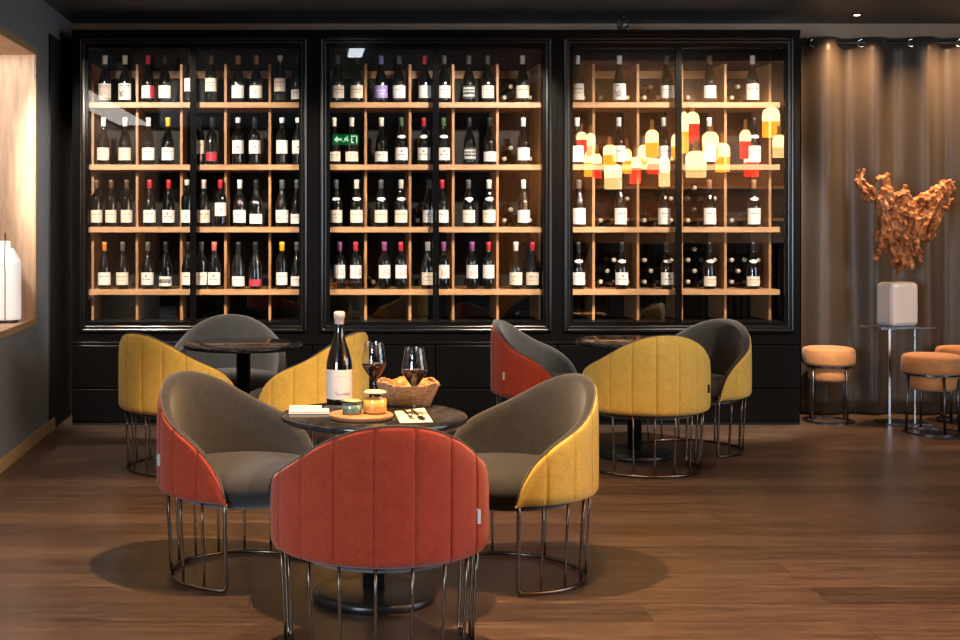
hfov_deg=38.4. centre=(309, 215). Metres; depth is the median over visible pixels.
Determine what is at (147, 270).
wine bottle
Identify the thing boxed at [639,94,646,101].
wine bottle
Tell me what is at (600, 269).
wine bottle
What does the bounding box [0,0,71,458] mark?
wall
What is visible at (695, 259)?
wine bottle
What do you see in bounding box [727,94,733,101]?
wine bottle
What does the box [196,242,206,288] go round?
wine bottle
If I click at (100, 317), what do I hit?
wine cabinet
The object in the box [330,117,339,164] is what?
wine bottle
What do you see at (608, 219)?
wine bottle
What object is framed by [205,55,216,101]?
wine bottle
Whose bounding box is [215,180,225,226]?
wine bottle
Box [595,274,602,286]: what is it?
wine bottle
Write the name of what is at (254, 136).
wine bottle
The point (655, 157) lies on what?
wine bottle
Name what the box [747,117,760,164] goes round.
wine bottle
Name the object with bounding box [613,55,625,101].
wine bottle
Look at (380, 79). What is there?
wine bottle
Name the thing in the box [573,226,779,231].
shelf
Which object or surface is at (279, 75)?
wine bottle
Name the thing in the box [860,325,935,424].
pedestal
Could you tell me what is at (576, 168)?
shelf
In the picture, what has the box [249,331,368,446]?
tub chair
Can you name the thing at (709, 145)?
wine bottle
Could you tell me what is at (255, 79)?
wine bottle
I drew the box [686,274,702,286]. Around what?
wine bottle
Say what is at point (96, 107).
shelf
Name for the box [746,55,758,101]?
wine bottle
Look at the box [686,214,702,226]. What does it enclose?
wine bottle
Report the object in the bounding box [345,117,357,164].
wine bottle
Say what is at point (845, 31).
wall
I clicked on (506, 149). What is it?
wine bottle
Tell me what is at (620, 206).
wine bottle
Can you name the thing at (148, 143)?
wine bottle
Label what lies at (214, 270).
wine bottle
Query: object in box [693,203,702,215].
wine bottle
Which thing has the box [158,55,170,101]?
wine bottle
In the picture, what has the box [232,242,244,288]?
wine bottle
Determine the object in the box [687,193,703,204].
wine bottle
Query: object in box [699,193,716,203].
wine bottle
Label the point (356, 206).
wine bottle
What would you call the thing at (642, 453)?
pedestal table
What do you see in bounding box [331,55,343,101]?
wine bottle
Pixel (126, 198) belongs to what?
wine bottle
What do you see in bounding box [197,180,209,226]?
wine bottle
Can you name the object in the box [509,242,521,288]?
wine bottle
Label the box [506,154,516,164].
wine bottle
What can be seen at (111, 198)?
wine bottle
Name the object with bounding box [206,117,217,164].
wine bottle
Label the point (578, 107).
shelf
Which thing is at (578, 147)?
wine bottle
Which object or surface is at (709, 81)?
wine bottle
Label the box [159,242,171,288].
wine bottle
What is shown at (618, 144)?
wine bottle
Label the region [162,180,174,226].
wine bottle
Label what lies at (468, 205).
wine bottle
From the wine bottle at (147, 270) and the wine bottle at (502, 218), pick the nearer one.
the wine bottle at (147, 270)
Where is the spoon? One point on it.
(411, 409)
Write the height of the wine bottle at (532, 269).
0.323 m
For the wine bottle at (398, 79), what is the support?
on the wine cabinet at (452, 326)
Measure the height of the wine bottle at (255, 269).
0.323 m
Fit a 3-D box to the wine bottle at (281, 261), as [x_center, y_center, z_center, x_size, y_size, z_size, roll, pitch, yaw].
[-0.191,0.337,9.292,0.080,0.323,0.081,0,0,4]
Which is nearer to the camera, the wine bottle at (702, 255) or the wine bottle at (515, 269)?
the wine bottle at (515, 269)
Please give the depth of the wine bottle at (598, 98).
9.46 m
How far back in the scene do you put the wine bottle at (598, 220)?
9.48 m
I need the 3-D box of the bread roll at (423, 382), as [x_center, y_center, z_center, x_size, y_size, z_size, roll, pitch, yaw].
[0.437,0.660,5.277,0.084,0.071,0.058,0,0,20]
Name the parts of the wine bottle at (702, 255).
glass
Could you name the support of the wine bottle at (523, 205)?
on the wine cabinet at (452, 326)
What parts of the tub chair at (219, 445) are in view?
rod, rod, rod, rod, rod, rod, rod, seat, rod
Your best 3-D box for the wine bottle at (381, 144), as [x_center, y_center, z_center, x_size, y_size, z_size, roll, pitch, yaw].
[0.488,-0.512,9.292,0.088,0.323,0.089,0,0,6]
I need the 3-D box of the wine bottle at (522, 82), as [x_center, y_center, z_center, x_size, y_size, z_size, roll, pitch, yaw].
[1.452,-0.935,9.292,0.088,0.323,0.089,0,0,7]
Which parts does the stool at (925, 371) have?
leg, leg, seat, leg, leg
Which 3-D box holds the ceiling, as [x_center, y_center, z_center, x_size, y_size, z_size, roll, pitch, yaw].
[0.250,-1.455,3.330,14.100,0.150,13.260,0,0,0]
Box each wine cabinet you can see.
[72,30,312,424]
[313,30,557,419]
[557,30,800,424]
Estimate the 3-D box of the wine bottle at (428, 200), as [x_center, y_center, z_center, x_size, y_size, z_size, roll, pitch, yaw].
[0.813,-0.087,9.292,0.088,0.323,0.089,0,0,1]
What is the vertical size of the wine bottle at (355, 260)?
0.323 m
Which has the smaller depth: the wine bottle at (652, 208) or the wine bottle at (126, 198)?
the wine bottle at (126, 198)
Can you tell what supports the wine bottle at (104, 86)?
on the wine cabinet at (100, 317)
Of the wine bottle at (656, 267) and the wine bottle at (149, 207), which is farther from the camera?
the wine bottle at (656, 267)
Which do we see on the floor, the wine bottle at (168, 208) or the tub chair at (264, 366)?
the tub chair at (264, 366)
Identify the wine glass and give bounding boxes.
[362,341,385,378]
[401,346,426,412]
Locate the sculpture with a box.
[854,168,955,281]
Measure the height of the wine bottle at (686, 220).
0.088 m
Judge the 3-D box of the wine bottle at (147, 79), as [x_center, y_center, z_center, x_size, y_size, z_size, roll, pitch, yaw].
[-1.107,-0.935,9.292,0.088,0.323,0.089,0,0,-3]
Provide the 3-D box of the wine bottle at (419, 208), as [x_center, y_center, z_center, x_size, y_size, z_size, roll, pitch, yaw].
[0.790,-0.045,9.546,0.088,0.088,0.322,0,0,0]
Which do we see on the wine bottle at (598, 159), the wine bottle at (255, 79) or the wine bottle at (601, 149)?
the wine bottle at (601, 149)
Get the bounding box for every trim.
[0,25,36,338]
[49,34,71,427]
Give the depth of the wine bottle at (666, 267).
9.26 m
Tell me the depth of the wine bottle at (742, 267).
9.53 m
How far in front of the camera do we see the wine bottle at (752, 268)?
9.26 m
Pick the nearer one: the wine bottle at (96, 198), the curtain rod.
the wine bottle at (96, 198)
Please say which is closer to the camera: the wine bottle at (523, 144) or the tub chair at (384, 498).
the tub chair at (384, 498)
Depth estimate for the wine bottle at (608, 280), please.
9.52 m
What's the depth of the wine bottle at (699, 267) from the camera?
9.52 m
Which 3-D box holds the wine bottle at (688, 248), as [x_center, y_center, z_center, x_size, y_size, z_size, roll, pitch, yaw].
[2.657,0.229,9.546,0.088,0.088,0.322,0,0,0]
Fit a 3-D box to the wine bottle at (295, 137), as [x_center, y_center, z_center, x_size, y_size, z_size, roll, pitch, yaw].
[-0.082,-0.512,9.292,0.080,0.323,0.081,0,0,2]
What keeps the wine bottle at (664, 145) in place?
on the wine cabinet at (770, 313)
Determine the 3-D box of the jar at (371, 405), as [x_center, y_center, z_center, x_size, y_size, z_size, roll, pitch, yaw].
[0.234,0.669,4.905,0.087,0.084,0.087,0,0,30]
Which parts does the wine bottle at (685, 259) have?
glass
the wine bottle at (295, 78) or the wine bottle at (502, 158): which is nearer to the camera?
the wine bottle at (295, 78)
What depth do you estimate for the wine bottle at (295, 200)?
9.26 m
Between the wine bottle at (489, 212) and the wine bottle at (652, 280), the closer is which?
the wine bottle at (489, 212)
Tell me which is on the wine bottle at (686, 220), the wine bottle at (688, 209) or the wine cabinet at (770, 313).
the wine bottle at (688, 209)
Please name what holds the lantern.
on the wall niche at (18, 57)
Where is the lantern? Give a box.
[0,232,20,322]
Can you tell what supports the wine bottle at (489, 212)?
on the wine cabinet at (452, 326)
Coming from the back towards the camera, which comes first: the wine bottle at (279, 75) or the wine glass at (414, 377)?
the wine bottle at (279, 75)
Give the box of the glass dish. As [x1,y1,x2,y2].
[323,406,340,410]
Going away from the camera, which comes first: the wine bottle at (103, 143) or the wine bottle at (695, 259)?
the wine bottle at (103, 143)
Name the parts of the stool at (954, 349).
leg, seat, leg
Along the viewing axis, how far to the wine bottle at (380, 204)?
9.26 m
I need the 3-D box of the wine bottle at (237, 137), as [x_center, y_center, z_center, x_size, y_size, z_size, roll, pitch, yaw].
[-0.492,-0.512,9.292,0.080,0.323,0.081,0,0,-2]
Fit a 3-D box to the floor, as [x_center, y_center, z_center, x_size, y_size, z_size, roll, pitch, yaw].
[0.250,1.470,3.330,14.100,0.120,13.260,0,0,0]
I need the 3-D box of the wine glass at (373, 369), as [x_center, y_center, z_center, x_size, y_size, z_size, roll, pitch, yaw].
[0.247,0.607,5.240,0.095,0.244,0.095,0,0,0]
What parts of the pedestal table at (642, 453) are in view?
plate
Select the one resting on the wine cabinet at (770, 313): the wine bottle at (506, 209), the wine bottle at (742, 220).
the wine bottle at (742, 220)
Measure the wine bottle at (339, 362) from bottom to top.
0.362 m
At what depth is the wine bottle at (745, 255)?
9.55 m
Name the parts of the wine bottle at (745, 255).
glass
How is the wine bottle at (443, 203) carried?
on the wine cabinet at (452, 326)
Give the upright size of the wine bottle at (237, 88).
0.323 m
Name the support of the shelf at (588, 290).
attached to the wine cabinet at (770, 313)
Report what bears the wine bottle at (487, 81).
on the wine cabinet at (452, 326)
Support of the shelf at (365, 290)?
attached to the wine cabinet at (452, 326)
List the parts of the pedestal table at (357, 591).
plate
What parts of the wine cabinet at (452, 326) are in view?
drawer, door, drawer, rail, cornice, drawer, door, drawer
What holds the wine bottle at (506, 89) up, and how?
on the wine bottle at (502, 98)
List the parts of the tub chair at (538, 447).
rod, seat, rod, rod, rod, rod, rod, rod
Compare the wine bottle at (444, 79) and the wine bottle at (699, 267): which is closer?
the wine bottle at (444, 79)
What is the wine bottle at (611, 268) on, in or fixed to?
on the wine bottle at (608, 280)
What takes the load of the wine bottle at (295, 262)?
on the wine cabinet at (100, 317)
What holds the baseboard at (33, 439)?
attached to the wall at (24, 355)
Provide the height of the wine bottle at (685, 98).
0.088 m
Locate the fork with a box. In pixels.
[402,408,414,418]
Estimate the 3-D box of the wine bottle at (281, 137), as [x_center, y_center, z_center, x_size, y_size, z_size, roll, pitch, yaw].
[-0.191,-0.512,9.292,0.080,0.323,0.081,0,0,-1]
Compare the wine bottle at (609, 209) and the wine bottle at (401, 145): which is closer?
the wine bottle at (401, 145)
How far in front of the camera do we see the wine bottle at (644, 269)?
9.51 m
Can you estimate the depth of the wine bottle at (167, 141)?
9.26 m
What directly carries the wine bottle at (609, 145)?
on the wine bottle at (607, 158)
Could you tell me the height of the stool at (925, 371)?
0.512 m
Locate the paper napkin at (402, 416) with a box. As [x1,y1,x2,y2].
[394,408,432,422]
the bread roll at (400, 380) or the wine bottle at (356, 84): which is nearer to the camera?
the bread roll at (400, 380)
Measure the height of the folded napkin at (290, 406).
0.013 m
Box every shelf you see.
[89,102,298,112]
[89,165,298,171]
[89,226,298,231]
[89,286,298,294]
[330,102,541,112]
[330,165,541,171]
[330,226,541,231]
[330,286,541,294]
[573,102,779,112]
[573,165,779,171]
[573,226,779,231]
[573,286,779,294]
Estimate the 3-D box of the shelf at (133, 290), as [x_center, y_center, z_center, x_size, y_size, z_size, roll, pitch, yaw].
[-0.788,0.518,9.470,1.440,0.037,0.460,0,0,0]
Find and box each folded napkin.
[289,405,321,407]
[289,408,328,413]
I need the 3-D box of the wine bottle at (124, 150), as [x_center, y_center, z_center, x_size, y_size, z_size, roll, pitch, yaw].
[-1.264,-0.512,9.292,0.088,0.323,0.089,0,0,7]
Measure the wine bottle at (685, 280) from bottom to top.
0.088 m
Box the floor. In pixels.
[0,412,959,639]
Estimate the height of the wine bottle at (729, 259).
0.088 m
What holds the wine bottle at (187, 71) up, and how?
on the wine cabinet at (100, 317)
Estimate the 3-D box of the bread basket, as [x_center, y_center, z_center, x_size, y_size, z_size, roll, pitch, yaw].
[0.379,0.681,5.264,0.248,0.098,0.195,0,0,0]
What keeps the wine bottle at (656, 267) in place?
on the wine bottle at (652, 280)
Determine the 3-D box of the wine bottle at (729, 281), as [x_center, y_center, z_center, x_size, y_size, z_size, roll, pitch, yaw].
[2.913,0.455,9.546,0.088,0.088,0.322,0,0,0]
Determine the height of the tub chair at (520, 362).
0.770 m
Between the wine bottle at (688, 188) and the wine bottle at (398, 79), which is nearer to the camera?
the wine bottle at (398, 79)
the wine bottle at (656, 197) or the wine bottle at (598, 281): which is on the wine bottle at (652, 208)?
the wine bottle at (656, 197)
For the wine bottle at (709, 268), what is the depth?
9.26 m
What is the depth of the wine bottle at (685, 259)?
9.45 m
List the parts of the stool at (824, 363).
leg, leg, seat, leg, leg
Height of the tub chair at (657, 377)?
0.770 m
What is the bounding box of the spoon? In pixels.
[410,408,424,418]
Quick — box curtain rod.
[806,41,959,44]
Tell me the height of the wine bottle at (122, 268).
0.323 m
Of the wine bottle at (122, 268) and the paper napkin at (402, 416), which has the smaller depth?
the paper napkin at (402, 416)
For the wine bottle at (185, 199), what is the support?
on the wine cabinet at (100, 317)
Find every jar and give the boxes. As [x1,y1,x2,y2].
[341,399,362,414]
[361,389,388,413]
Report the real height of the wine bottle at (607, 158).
0.088 m
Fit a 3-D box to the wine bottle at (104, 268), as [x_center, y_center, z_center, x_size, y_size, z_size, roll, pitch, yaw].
[-1.404,0.337,9.292,0.088,0.323,0.089,0,0,-1]
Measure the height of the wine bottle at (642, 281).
0.088 m
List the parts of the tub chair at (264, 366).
seat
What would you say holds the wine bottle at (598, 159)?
on the wine cabinet at (770, 313)
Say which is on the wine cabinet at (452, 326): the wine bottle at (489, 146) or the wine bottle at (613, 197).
the wine bottle at (489, 146)
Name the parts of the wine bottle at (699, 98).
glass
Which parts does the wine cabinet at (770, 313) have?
drawer, door, drawer, rail, cornice, door, drawer, drawer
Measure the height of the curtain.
2.665 m
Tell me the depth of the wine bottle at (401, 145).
9.26 m
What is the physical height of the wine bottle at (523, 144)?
0.323 m
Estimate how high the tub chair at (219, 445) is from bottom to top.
0.770 m
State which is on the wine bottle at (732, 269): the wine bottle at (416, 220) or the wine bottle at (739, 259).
the wine bottle at (739, 259)
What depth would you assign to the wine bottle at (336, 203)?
9.26 m
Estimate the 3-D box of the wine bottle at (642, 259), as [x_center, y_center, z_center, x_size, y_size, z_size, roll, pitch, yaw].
[2.310,0.304,9.546,0.088,0.088,0.322,0,0,0]
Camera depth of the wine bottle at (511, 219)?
9.52 m
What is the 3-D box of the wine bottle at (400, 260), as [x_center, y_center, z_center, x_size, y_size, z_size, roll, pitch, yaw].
[0.620,0.337,9.292,0.080,0.323,0.081,0,0,-9]
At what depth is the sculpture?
9.24 m
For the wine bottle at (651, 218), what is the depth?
9.52 m
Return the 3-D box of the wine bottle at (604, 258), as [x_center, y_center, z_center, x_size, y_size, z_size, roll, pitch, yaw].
[2.099,0.304,9.546,0.088,0.088,0.322,0,0,0]
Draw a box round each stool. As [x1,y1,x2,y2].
[801,345,855,424]
[901,352,959,436]
[935,345,959,423]
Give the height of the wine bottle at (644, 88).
0.088 m
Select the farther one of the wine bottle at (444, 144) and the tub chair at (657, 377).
the wine bottle at (444, 144)
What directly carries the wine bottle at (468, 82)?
on the wine cabinet at (452, 326)
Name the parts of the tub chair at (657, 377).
rod, rod, seat, rod, rod, rod, rod, rod, rod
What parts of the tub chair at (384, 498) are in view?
rod, rod, rod, rod, rod, seat, rod, rod, rod, rod, rod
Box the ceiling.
[44,0,959,23]
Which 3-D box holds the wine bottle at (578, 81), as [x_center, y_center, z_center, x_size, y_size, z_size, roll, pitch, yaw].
[1.828,-0.935,9.292,0.088,0.323,0.089,0,0,6]
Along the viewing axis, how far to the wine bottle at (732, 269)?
9.50 m
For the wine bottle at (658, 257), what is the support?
on the wine bottle at (656, 267)
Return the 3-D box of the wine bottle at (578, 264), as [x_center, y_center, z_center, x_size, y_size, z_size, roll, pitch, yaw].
[1.833,0.337,9.292,0.088,0.323,0.089,0,0,2]
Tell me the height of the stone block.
0.300 m
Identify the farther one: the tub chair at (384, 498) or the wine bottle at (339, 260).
the wine bottle at (339, 260)
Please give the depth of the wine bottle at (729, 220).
9.42 m
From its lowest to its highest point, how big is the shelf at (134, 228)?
0.037 m
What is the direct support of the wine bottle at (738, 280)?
on the wine cabinet at (770, 313)
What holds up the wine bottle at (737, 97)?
on the wine cabinet at (770, 313)
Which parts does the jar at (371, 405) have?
lid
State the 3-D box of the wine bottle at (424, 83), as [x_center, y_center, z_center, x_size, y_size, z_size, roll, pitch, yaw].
[0.784,-0.935,9.292,0.088,0.323,0.089,0,0,-7]
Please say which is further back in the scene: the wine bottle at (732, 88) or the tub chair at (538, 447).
the wine bottle at (732, 88)
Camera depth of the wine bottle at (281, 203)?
9.26 m
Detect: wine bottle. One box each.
[91,180,102,226]
[97,117,109,164]
[98,55,110,101]
[98,242,110,288]
[105,180,116,226]
[116,242,128,288]
[118,55,130,101]
[118,117,130,164]
[121,180,132,226]
[141,242,153,288]
[142,55,153,101]
[142,117,154,164]
[143,180,155,226]
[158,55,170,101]
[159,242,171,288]
[162,117,173,164]
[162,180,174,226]
[181,180,189,226]
[182,242,189,288]
[184,55,189,101]
[196,117,204,164]
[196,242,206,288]
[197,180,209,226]
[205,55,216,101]
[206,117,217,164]
[208,242,220,288]
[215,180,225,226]
[231,55,243,101]
[232,117,243,164]
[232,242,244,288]
[233,180,245,226]
[249,117,259,164]
[249,180,261,226]
[249,242,261,288]
[250,55,261,101]
[274,55,285,101]
[276,117,287,164]
[276,180,287,226]
[276,242,287,288]
[291,55,298,101]
[291,180,298,226]
[291,242,298,288]
[292,117,298,164]
[326,311,351,406]
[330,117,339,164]
[330,180,341,226]
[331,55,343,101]
[334,242,345,288]
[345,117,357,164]
[350,55,362,101]
[350,180,362,226]
[350,242,361,288]
[367,274,377,286]
[375,55,386,101]
[375,117,387,164]
[375,180,386,226]
[379,242,389,288]
[393,55,404,101]
[395,117,407,164]
[395,180,406,226]
[395,242,406,288]
[411,214,421,225]
[415,203,422,215]
[418,55,430,101]
[418,117,429,164]
[421,242,432,288]
[423,180,432,226]
[439,55,450,101]
[439,117,449,164]
[439,180,448,226]
[439,242,448,288]
[462,55,474,101]
[462,180,474,226]
[463,117,475,164]
[466,242,477,288]
[481,55,493,101]
[483,117,495,164]
[483,180,495,226]
[483,242,493,288]
[499,83,512,95]
[499,94,506,101]
[499,143,512,155]
[499,154,506,164]
[499,203,512,215]
[499,214,506,226]
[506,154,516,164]
[506,214,516,226]
[507,94,515,101]
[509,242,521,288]
[516,55,528,101]
[517,117,529,164]
[517,180,529,226]
[526,242,538,288]
[573,55,583,101]
[573,117,583,164]
[573,180,585,226]
[573,242,584,288]
[595,94,602,101]
[595,143,609,155]
[595,154,602,164]
[595,214,602,226]
[595,263,609,275]
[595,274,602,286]
[598,253,615,264]
[600,154,612,164]
[600,214,613,226]
[600,274,614,286]
[605,203,613,215]
[606,144,611,154]
[606,263,615,275]
[611,193,629,202]
[612,117,624,164]
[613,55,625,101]
[614,180,626,226]
[615,242,627,288]
[639,83,653,95]
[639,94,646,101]
[639,154,646,164]
[639,214,646,225]
[639,253,646,264]
[639,264,652,275]
[639,275,646,286]
[643,214,656,226]
[643,274,659,286]
[645,94,659,101]
[647,203,657,215]
[649,263,660,275]
[653,156,672,164]
[653,193,672,202]
[653,253,672,263]
[657,117,670,164]
[657,180,670,226]
[660,55,673,101]
[660,242,672,288]
[683,94,690,101]
[683,182,696,194]
[683,193,690,204]
[683,203,696,215]
[683,215,690,225]
[683,242,696,254]
[683,254,689,264]
[683,264,696,275]
[683,275,689,285]
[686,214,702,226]
[686,253,703,264]
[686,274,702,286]
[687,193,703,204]
[692,264,702,275]
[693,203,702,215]
[696,95,716,101]
[698,253,716,263]
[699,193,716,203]
[702,117,715,164]
[703,55,715,101]
[703,180,715,226]
[703,242,715,288]
[727,83,740,95]
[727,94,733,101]
[727,215,733,225]
[727,254,733,264]
[727,264,740,275]
[727,275,733,285]
[728,253,746,264]
[729,274,745,286]
[730,94,745,101]
[735,264,746,275]
[738,214,746,225]
[741,253,760,264]
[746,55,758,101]
[746,242,759,288]
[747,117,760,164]
[747,180,760,226]
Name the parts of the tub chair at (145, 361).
rod, rod, rod, rod, seat, rod, rod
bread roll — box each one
[389,376,407,384]
[418,378,430,385]
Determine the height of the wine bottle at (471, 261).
0.323 m
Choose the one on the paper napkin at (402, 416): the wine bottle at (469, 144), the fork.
the fork
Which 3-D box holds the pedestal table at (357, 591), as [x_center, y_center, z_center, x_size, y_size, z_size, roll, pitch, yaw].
[0.237,1.070,5.030,0.688,0.680,0.688,0,0,0]
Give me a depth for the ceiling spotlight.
9.40 m
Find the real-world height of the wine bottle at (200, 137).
0.323 m
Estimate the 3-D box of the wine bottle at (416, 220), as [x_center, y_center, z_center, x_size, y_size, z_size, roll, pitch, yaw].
[0.746,0.030,9.546,0.088,0.088,0.322,0,0,0]
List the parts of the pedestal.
leg, plate, foot plate, leg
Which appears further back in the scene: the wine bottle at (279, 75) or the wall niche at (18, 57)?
the wine bottle at (279, 75)
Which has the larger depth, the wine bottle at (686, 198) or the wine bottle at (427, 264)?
the wine bottle at (686, 198)
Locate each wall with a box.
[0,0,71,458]
[72,24,959,411]
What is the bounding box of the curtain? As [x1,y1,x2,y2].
[801,36,959,413]
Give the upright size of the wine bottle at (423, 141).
0.323 m
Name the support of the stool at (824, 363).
on the floor
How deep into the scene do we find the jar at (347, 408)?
4.86 m
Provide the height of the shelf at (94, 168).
0.037 m
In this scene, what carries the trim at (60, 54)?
attached to the wall at (24, 355)
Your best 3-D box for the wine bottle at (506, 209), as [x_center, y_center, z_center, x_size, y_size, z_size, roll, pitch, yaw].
[1.387,-0.045,9.546,0.088,0.088,0.322,0,0,0]
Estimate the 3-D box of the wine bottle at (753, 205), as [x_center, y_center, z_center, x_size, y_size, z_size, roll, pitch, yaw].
[3.031,-0.087,9.292,0.088,0.323,0.089,0,0,4]
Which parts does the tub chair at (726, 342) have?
rod, rod, rod, rod, seat, rod, rod, rod, rod, rod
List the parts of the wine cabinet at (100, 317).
drawer, drawer, door, rail, cornice, door, drawer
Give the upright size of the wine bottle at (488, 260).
0.323 m
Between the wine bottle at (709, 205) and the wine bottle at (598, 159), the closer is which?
the wine bottle at (709, 205)
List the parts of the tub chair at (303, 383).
seat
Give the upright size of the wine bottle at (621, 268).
0.323 m
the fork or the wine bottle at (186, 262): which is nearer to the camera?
the fork
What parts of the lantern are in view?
wire handle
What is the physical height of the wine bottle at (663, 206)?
0.323 m
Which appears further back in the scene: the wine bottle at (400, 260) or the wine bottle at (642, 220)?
the wine bottle at (642, 220)
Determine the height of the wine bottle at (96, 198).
0.323 m
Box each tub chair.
[118,333,233,476]
[157,371,312,594]
[175,314,285,390]
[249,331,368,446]
[270,425,488,639]
[453,373,598,597]
[491,319,576,404]
[582,335,710,478]
[642,319,751,458]
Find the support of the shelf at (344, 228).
attached to the wine cabinet at (452, 326)
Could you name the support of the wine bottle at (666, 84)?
on the wine cabinet at (770, 313)
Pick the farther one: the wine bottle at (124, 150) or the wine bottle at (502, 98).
the wine bottle at (502, 98)
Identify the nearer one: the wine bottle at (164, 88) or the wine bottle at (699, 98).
the wine bottle at (164, 88)
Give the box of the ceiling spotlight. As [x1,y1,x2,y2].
[617,16,628,29]
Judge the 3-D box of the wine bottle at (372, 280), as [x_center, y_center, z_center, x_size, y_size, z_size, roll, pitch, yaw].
[0.438,0.455,9.546,0.088,0.088,0.322,0,0,0]
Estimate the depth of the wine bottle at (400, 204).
9.26 m
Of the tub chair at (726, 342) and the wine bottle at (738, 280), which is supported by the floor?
the tub chair at (726, 342)
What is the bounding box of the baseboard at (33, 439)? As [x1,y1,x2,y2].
[0,417,54,473]
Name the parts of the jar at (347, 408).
lid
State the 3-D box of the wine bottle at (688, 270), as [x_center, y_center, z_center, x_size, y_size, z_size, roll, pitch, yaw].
[2.657,0.380,9.546,0.088,0.088,0.322,0,0,0]
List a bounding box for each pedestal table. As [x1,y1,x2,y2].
[183,338,302,393]
[281,402,467,614]
[575,335,673,462]
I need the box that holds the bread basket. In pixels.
[376,377,439,406]
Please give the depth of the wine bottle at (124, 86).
9.26 m
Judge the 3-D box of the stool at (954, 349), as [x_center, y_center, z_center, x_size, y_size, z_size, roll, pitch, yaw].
[4.508,1.154,9.360,0.382,0.512,0.382,0,0,-34]
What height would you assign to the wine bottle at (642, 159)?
0.088 m
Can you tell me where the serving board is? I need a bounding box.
[329,409,392,422]
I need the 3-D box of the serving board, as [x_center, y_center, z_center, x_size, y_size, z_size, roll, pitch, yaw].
[0.184,0.720,4.900,0.233,0.018,0.233,0,0,0]
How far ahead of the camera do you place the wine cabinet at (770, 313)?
9.35 m
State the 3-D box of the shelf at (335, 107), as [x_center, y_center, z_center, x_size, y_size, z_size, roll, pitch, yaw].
[0.843,-0.755,9.470,1.468,0.037,0.460,0,0,0]
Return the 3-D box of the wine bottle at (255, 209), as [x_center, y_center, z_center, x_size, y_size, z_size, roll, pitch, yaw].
[-0.370,-0.087,9.292,0.088,0.323,0.089,0,0,-1]
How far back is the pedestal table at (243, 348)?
7.78 m
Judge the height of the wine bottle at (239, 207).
0.323 m
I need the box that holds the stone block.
[877,281,917,326]
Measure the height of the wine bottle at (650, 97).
0.088 m
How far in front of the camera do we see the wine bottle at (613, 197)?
9.59 m
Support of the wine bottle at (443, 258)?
on the wine cabinet at (452, 326)
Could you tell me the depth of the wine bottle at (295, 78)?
9.26 m
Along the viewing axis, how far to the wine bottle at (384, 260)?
9.26 m
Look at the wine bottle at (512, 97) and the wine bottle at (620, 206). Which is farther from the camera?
the wine bottle at (512, 97)
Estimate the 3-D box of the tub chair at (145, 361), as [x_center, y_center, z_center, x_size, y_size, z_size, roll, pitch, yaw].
[-0.721,1.025,7.611,0.713,0.770,0.688,0,0,44]
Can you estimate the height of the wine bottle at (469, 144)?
0.323 m
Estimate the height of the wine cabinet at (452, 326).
2.665 m
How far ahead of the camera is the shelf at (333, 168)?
9.24 m
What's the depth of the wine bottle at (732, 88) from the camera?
9.50 m
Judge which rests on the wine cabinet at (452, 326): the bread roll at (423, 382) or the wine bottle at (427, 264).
the wine bottle at (427, 264)
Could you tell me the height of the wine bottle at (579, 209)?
0.323 m

